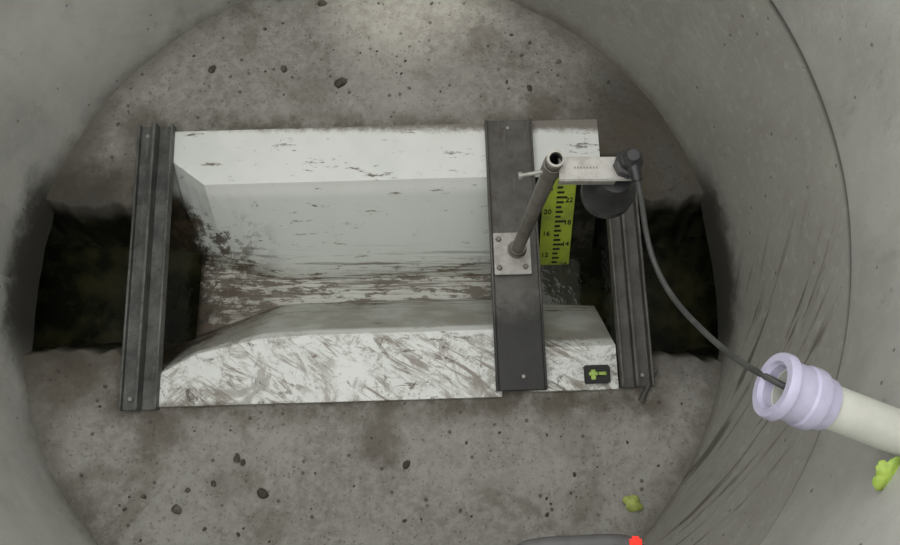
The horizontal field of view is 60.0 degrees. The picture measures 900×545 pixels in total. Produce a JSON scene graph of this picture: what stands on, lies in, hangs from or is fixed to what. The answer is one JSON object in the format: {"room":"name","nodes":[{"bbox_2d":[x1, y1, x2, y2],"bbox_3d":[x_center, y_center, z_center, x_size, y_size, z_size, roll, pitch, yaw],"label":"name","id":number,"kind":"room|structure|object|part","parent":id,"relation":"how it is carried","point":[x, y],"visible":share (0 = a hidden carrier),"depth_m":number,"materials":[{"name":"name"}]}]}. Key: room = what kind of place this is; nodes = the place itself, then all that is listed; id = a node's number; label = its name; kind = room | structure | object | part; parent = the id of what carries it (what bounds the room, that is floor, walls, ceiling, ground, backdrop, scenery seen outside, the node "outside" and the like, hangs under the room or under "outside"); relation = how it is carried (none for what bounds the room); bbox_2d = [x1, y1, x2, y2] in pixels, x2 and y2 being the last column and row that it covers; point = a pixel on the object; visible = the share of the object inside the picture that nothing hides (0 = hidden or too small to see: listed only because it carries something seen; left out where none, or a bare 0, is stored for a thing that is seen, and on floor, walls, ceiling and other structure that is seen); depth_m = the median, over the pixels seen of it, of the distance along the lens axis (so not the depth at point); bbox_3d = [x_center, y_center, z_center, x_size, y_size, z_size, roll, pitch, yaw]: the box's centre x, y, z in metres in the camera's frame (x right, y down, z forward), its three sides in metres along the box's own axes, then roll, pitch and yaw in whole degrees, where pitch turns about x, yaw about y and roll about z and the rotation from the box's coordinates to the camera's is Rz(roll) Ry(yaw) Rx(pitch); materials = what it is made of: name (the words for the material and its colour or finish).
{"room":"sewer manhole","nodes":[
{"label":"sewer manhole","id":0,"kind":"room"},
{"bbox_2d":[22,0,722,544],"bbox_3d":[-0.130,0.047,1.445,1.226,0.239,1.226,44,80,10],"label":"floor","id":1,"kind":"structure","parent":0,"point":[466,55],"depth_m":1.29,"materials":[{"name":"concrete"}]},
{"bbox_2d":[49,0,682,542],"bbox_3d":[-0.135,0.014,1.333,1.061,0.014,1.132,0,76,0],"label":"debris","id":2,"kind":"object","parent":1,"relation":"on","point":[262,493],"visible":1,"depth_m":1.27,"materials":[{"name":"stone"}]},
{"bbox_2d":[32,236,717,351],"bbox_3d":[-0.130,0.042,1.479,1.340,0.001,0.230,0,76,0],"label":"water","id":3,"kind":"object","parent":1,"relation":"in","point":[81,297],"visible":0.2,"depth_m":1.48,"materials":[{"name":"black liquid"}]},
{"bbox_2d":[118,119,657,410],"bbox_3d":[-0.103,-0.005,1.409,0.884,0.201,0.512,-2,76,0],"label":"measuring flume","id":4,"kind":"object","parent":3,"relation":"in","point":[340,264],"visible":0.93,"depth_m":1.38,"materials":[{"name":"plastic"}]},
{"bbox_3d":[0.110,-0.039,1.330,0.083,0.018,0.476,-2,76,0],"label":"frame rail","id":5,"kind":"part","parent":4,"relation":"part of","materials":[{"name":"metal"}]},
{"bbox_2d":[539,178,575,264],"bbox_3d":[0.196,-0.088,1.437,0.058,0.170,0.131,-2,76,0],"label":"gauge","id":6,"kind":"object","parent":4,"relation":"attached to","point":[558,209],"visible":0.94,"depth_m":1.44},
{"bbox_2d":[493,147,643,274],"bbox_3d":[0.149,-0.079,1.090,0.152,0.466,0.092,0,76,0],"label":"sensor","id":7,"kind":"object","parent":4,"relation":"on","point":[608,187],"visible":1,"depth_m":0.93,"materials":[{"name":"silver metal"}]},
{"bbox_3d":[0.105,-0.032,1.316,0.062,0.004,0.073,-2,76,0],"label":"plate","id":8,"kind":"part","parent":7,"relation":"part of","materials":[{"name":"silver metal"}]},
{"bbox_3d":[0.170,-0.119,0.895,0.090,0.004,0.029,0,76,0],"label":"arm plate","id":9,"kind":"part","parent":7,"relation":"part of","materials":[{"name":"silver metal"}]},
{"bbox_2d":[635,180,785,389],"bbox_3d":[0.251,0.012,0.783,0.044,0.191,0.301,-24,77,-6],"label":"cable","id":10,"kind":"object","parent":7,"relation":"attached to","point":[684,311],"visible":0.91,"depth_m":0.83,"materials":[{"name":"grey rubber"}]},
{"bbox_2d":[529,119,618,392],"bbox_3d":[0.197,-0.018,1.425,0.147,0.177,0.482,-2,76,0],"label":"flume end section","id":11,"kind":"object","parent":4,"relation":"attached to","point":[580,351],"depth_m":1.33,"materials":[{"name":"white plastic"}]},
{"bbox_3d":[0.327,0.186,1.287,0.010,0.009,0.060,27,78,6],"label":"anchor rod","id":12,"kind":"part","parent":4,"relation":"part of","materials":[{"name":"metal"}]},
{"bbox_2d":[623,495,643,511],"bbox_3d":[0.291,0.367,1.241,0.030,0.008,0.028,-11,76,-3],"label":"leaf","id":13,"kind":"object","parent":1,"relation":"on","point":[632,502],"visible":1,"depth_m":1.24,"materials":[{"name":"green plant"}]},
{"bbox_2d":[0,0,899,544],"bbox_3d":[-0.130,-0.089,0.898,1.360,1.500,1.360,0,76,0],"label":"wall","id":14,"kind":"structure","parent":0,"point":[784,114],"depth_m":1.12,"materials":[{"name":"concrete"}]},
{"bbox_2d":[517,534,643,544],"bbox_3d":[0.145,0.407,0.866,0.180,0.023,0.222,0,76,0],"label":"iron","id":15,"kind":"object","parent":14,"relation":"attached to","point":[590,539],"visible":1,"depth_m":0.88,"materials":[{"name":"grey metal"}]},
{"bbox_2d":[752,352,899,456],"bbox_3d":[0.349,0.128,0.663,0.174,0.075,0.060,22,77,5],"label":"conduit pipe","id":16,"kind":"object","parent":14,"relation":"attached to","point":[811,398],"visible":1,"depth_m":0.65,"materials":[{"name":"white plastic"}]},
{"bbox_2d":[872,456,899,490],"bbox_3d":[0.373,0.173,0.662,0.030,0.016,0.029,-23,77,-5],"label":"leaf","id":17,"kind":"object","parent":14,"relation":"attached to","point":[885,470],"visible":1,"depth_m":0.66,"materials":[{"name":"green plant"}]}
]}

